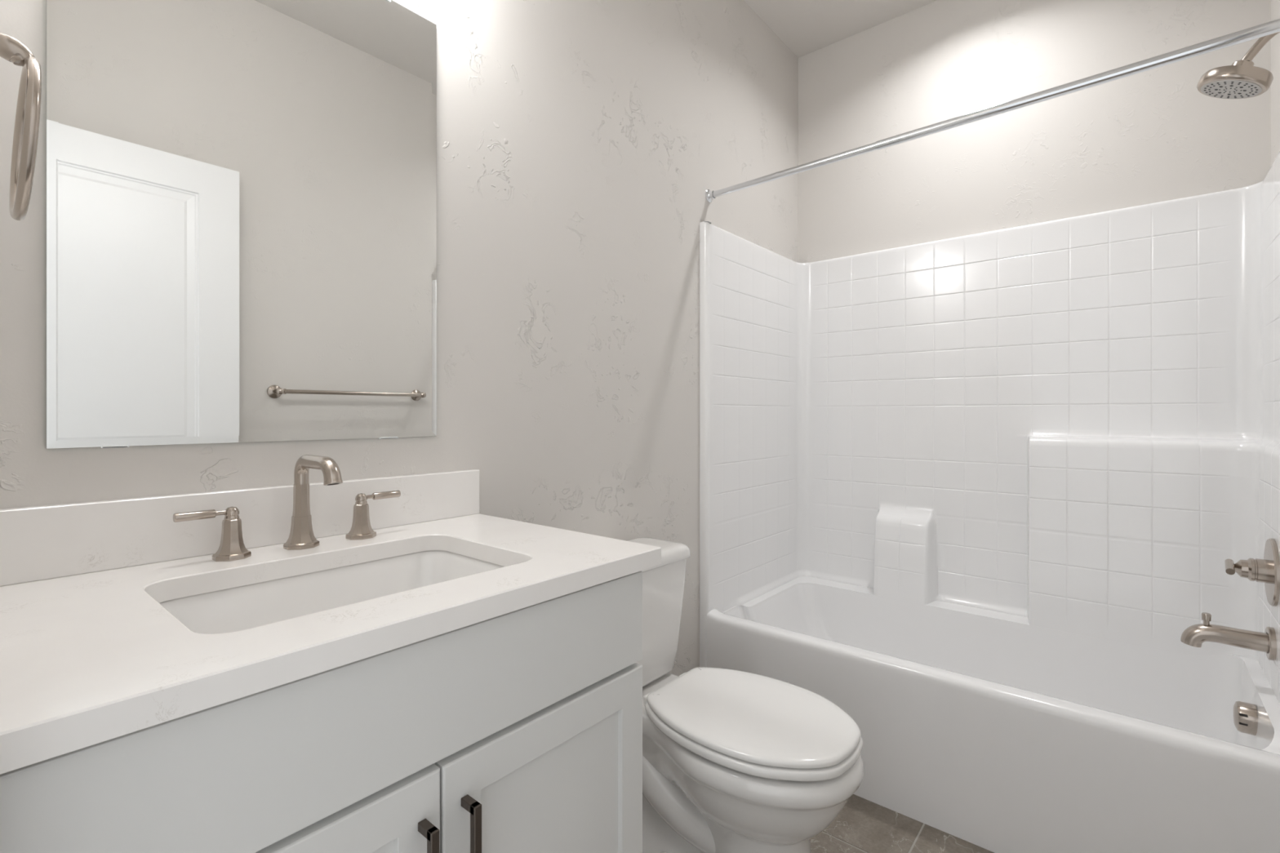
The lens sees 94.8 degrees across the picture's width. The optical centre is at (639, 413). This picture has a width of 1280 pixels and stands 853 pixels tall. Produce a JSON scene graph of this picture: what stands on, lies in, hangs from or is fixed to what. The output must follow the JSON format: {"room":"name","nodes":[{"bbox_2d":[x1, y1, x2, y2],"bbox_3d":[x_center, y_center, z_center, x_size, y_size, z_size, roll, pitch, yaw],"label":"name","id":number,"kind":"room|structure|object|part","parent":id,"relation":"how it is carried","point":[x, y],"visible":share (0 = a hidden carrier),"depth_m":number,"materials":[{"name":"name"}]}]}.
{"room":"bathroom","nodes":[
{"label":"bathroom","id":0,"kind":"room"},
{"bbox_2d":[0,0,798,675],"bbox_3d":[-0.133,-0.245,1.784,0.120,2.796,2.782,0,0,40],"label":"wall","id":1,"kind":"structure","parent":0,"point":[581,144],"depth_m":1.59,"materials":[{"name":"grey paint"}]},
{"bbox_2d":[0,469,479,586],"bbox_3d":[-0.642,0.182,1.069,0.020,0.102,0.811,0,0,40],"label":"backsplash","id":2,"kind":"structure","parent":1,"relation":"attached to","point":[46,542],"depth_m":0.95,"materials":[{"name":"stone"}]},
{"bbox_2d":[46,0,436,448],"bbox_3d":[-0.648,-0.406,1.071,0.008,0.916,0.610,0,0,40],"label":"wall mirror","id":3,"kind":"object","parent":1,"relation":"attached to","point":[242,194],"visible":1,"depth_m":1.01,"materials":[{"name":"silver mirror"}]},
{"bbox_2d":[743,0,937,57],"bbox_3d":[0.487,-1.693,1.264,1.740,0.100,2.782,0,0,40],"label":"ceiling","id":4,"kind":"structure","parent":0,"point":[805,27],"depth_m":2.44,"materials":[{"name":"grey paint"}]},
{"bbox_2d":[810,794,994,852],"bbox_3d":[0.197,1.158,0.918,1.500,0.050,1.878,0,0,40],"label":"floor","id":5,"kind":"structure","parent":0,"point":[863,825],"depth_m":1.58,"materials":[{"name":"grey tile"}]},
{"bbox_2d":[0,571,642,852],"bbox_3d":[-0.436,0.699,0.884,0.568,0.868,0.770,0,0,40],"label":"vanity cabinet","id":6,"kind":"object","parent":5,"relation":"on","point":[520,731],"visible":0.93,"depth_m":0.69,"materials":[{"name":"white paint"}]},
{"bbox_2d":[0,469,661,774],"bbox_3d":[-0.436,0.197,0.897,0.556,0.133,0.811,0,0,40],"label":"countertop","id":7,"kind":"structure","parent":6,"relation":"on","point":[91,655],"depth_m":0.79,"materials":[{"name":"stone"}]},
{"bbox_2d":[173,506,251,561],"bbox_3d":[-0.676,0.191,0.932,0.048,0.083,0.099,0,0,40],"label":"handle","id":8,"kind":"object","parent":7,"relation":"on","point":[232,547],"visible":1,"depth_m":0.94,"materials":[{"name":"silver metal"}]},
{"bbox_3d":[-0.684,0.158,0.923,0.014,0.014,0.075,0,0,40],"label":"lever","id":9,"kind":"part","parent":8,"relation":"part of","materials":[{"name":"silver metal"}]},
{"bbox_3d":[-0.660,0.201,0.952,0.048,0.064,0.048,0,0,40],"label":"handle","id":10,"kind":"part","parent":8,"relation":"part of","materials":[{"name":"silver metal"}]},
{"bbox_2d":[283,454,342,550],"bbox_3d":[-0.548,0.151,0.994,0.168,0.163,0.051,0,0,40],"label":"sink faucet","id":11,"kind":"object","parent":7,"relation":"on","point":[301,536],"visible":1,"depth_m":1.02,"materials":[{"name":"silver metal"}]},
{"bbox_3d":[-0.593,0.205,1.032,0.051,0.054,0.051,0,0,40],"label":"spout","id":12,"kind":"part","parent":11,"relation":"part of","materials":[{"name":"silver metal"}]},
{"bbox_2d":[159,550,504,634],"bbox_3d":[-0.423,0.334,0.880,0.366,0.141,0.508,0,0,40],"label":"undermount sink","id":13,"kind":"object","parent":7,"relation":"in","point":[240,608],"visible":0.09,"depth_m":0.97,"materials":[{"name":"white ceramic"}]},
{"bbox_2d":[345,490,400,540],"bbox_3d":[-0.509,0.191,1.131,0.048,0.083,0.099,0,0,40],"label":"handle","id":14,"kind":"object","parent":7,"relation":"on","point":[361,529],"visible":1,"depth_m":1.10,"materials":[{"name":"silver metal"}]},
{"bbox_3d":[-0.526,0.201,1.111,0.048,0.064,0.048,0,0,40],"label":"handle","id":15,"kind":"part","parent":14,"relation":"part of","materials":[{"name":"silver metal"}]},
{"bbox_3d":[-0.502,0.158,1.140,0.014,0.014,0.075,0,0,40],"label":"lever","id":16,"kind":"part","parent":14,"relation":"part of","materials":[{"name":"silver metal"}]},
{"bbox_3d":[-0.373,0.733,0.579,0.018,0.599,0.383,0,0,40],"label":"door","id":17,"kind":"part","parent":6,"relation":"part of","materials":[{"name":"white paint"}]},
{"bbox_3d":[-0.248,0.552,0.690,0.031,0.138,0.010,0,0,40],"label":"handle","id":18,"kind":"part","parent":6,"relation":"part of","materials":[{"name":"brown metal"}]},
{"bbox_3d":[-0.210,0.552,0.735,0.031,0.138,0.010,0,0,40],"label":"handle","id":19,"kind":"part","parent":6,"relation":"part of","materials":[{"name":"brown metal"}]},
{"bbox_3d":[-0.125,0.733,0.875,0.018,0.599,0.384,0,0,40],"label":"door","id":20,"kind":"part","parent":6,"relation":"part of","materials":[{"name":"white paint"}]},
{"bbox_2d":[626,537,863,852],"bbox_3d":[0.179,0.757,1.482,0.740,0.751,0.387,0,0,40],"label":"toilet","id":21,"kind":"object","parent":5,"relation":"on","point":[734,761],"visible":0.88,"depth_m":1.35,"materials":[{"name":"white ceramic"}]},
{"bbox_3d":[-0.030,0.401,1.657,0.193,0.038,0.372,0,0,40],"label":"tank lid","id":22,"kind":"part","parent":21,"relation":"part of","materials":[{"name":"white ceramic"}]},
{"bbox_3d":[-0.031,0.583,1.658,0.175,0.329,0.352,0,0,40],"label":"tank","id":23,"kind":"part","parent":21,"relation":"part of","materials":[{"name":"white ceramic"}]},
{"bbox_3d":[0.187,0.943,1.475,0.718,0.380,0.387,0,0,40],"label":"bowl","id":24,"kind":"part","parent":21,"relation":"part of","materials":[{"name":"white ceramic"}]},
{"bbox_3d":[0.269,0.710,1.406,0.484,0.018,0.373,0,0,40],"label":"lid","id":25,"kind":"part","parent":21,"relation":"part of","materials":[{"name":"white plastic"}]},
{"bbox_3d":[0.269,0.732,1.406,0.492,0.021,0.381,0,0,40],"label":"seat","id":26,"kind":"part","parent":21,"relation":"part of","materials":[{"name":"white plastic"}]},
{"bbox_2d":[699,151,1279,852],"bbox_3d":[1.046,0.224,1.929,1.500,1.816,0.803,0,0,40],"label":"shower","id":27,"kind":"object","parent":5,"relation":"on","point":[975,498],"visible":0.96,"depth_m":1.97,"materials":[{"name":"white plastic"}]},
{"bbox_2d":[722,576,1279,754],"bbox_3d":[1.062,0.878,1.944,1.450,0.368,0.720,0,0,40],"label":"basin","id":28,"kind":"object","parent":27,"relation":"in","point":[1224,693],"depth_m":2.01,"materials":[{"name":"white"}]},
{"bbox_2d":[1180,612,1276,661],"bbox_3d":[1.514,0.569,1.523,0.172,0.090,0.080,0,0,40],"label":"tub spout","id":29,"kind":"object","parent":27,"relation":"attached to","point":[1195,635],"visible":1,"depth_m":1.50,"materials":[{"name":"silver metal"}]},
{"bbox_3d":[1.487,0.542,1.546,0.019,0.037,0.019,0,0,40],"label":"diverter knob","id":30,"kind":"part","parent":29,"relation":"part of","materials":[{"name":"silver metal"}]},
{"bbox_3d":[1.511,0.582,1.526,0.164,0.064,0.047,0,0,40],"label":"spout","id":31,"kind":"part","parent":29,"relation":"part of","materials":[{"name":"silver metal"}]},
{"bbox_2d":[1224,537,1279,606],"bbox_3d":[1.545,0.395,1.497,0.092,0.166,0.166,0,0,40],"label":"shower valve","id":32,"kind":"object","parent":27,"relation":"attached to","point":[1266,571],"visible":1,"depth_m":1.47,"materials":[{"name":"silver metal"}]},
{"bbox_3d":[1.500,0.389,1.498,0.017,0.029,0.069,0,0,43],"label":"lever","id":33,"kind":"part","parent":32,"relation":"part of","materials":[{"name":"silver metal"}]},
{"bbox_3d":[1.544,0.395,1.498,0.077,0.058,0.058,0,0,40],"label":"valve handle","id":34,"kind":"part","parent":32,"relation":"part of","materials":[{"name":"silver metal"}]},
{"bbox_3d":[1.576,0.395,1.471,0.011,0.166,0.166,0,0,40],"label":"valve plate","id":35,"kind":"part","parent":32,"relation":"part of","materials":[{"name":"silver metal"}]},
{"bbox_2d":[798,0,1271,262],"bbox_3d":[1.389,-0.245,2.244,1.620,2.796,0.120,0,0,40],"label":"wall","id":36,"kind":"structure","parent":0,"point":[1149,136],"depth_m":2.17,"materials":[{"name":"grey paint"}]},
{"bbox_2d":[1271,0,1279,166],"bbox_3d":[1.069,-0.245,0.697,0.120,2.796,2.662,0,0,40],"label":"wall","id":37,"kind":"structure","parent":0,"point":[1275,4],"depth_m":1.69,"materials":[{"name":"grey paint"}]},
{"bbox_2d":[705,18,1279,202],"bbox_3d":[0.823,-0.804,1.664,1.500,0.064,0.046,0,0,40],"label":"shower curtain rod","id":38,"kind":"object","parent":37,"relation":"attached to","point":[1272,27],"visible":1,"depth_m":1.50,"materials":[{"name":"silver metal"}]},
{"bbox_3d":[0.607,-0.800,1.847,0.925,0.034,0.022,0,0,40],"label":"rod","id":39,"kind":"part","parent":38,"relation":"part of","materials":[{"name":"silver metal"}]},
{"bbox_3d":[1.051,-0.807,1.471,0.895,0.036,0.025,0,0,40],"label":"rod","id":40,"kind":"part","parent":38,"relation":"part of","materials":[{"name":"silver metal"}]},
{"bbox_2d":[1196,31,1279,98],"bbox_3d":[1.543,-0.902,1.498,0.185,0.181,0.143,0,0,40],"label":"shower","id":41,"kind":"object","parent":37,"relation":"attached to","point":[1242,79],"visible":0.98,"depth_m":1.48,"materials":[{"name":"silver metal"}]},
{"bbox_3d":[1.573,-0.931,1.473,0.103,0.083,0.021,0,0,40],"label":"shower arm","id":42,"kind":"part","parent":41,"relation":"part of","materials":[{"name":"silver metal"}]},
{"bbox_3d":[-0.372,-0.245,0.240,1.500,2.796,0.110,0,0,40],"label":"wall","id":43,"kind":"structure","parent":0,"visible":0},
{"bbox_2d":[0,32,41,220],"bbox_3d":[-0.597,-0.275,0.540,0.150,0.183,0.061,0,0,40],"label":"towel ring","id":44,"kind":"object","parent":43,"relation":"attached to","point":[27,121],"visible":1,"depth_m":0.53,"materials":[{"name":"silver metal"}]},
{"bbox_3d":[-0.589,-0.341,0.550,0.022,0.023,0.035,0,0,40],"label":"post","id":45,"kind":"part","parent":44,"relation":"part of","materials":[{"name":"silver metal"}]}
]}

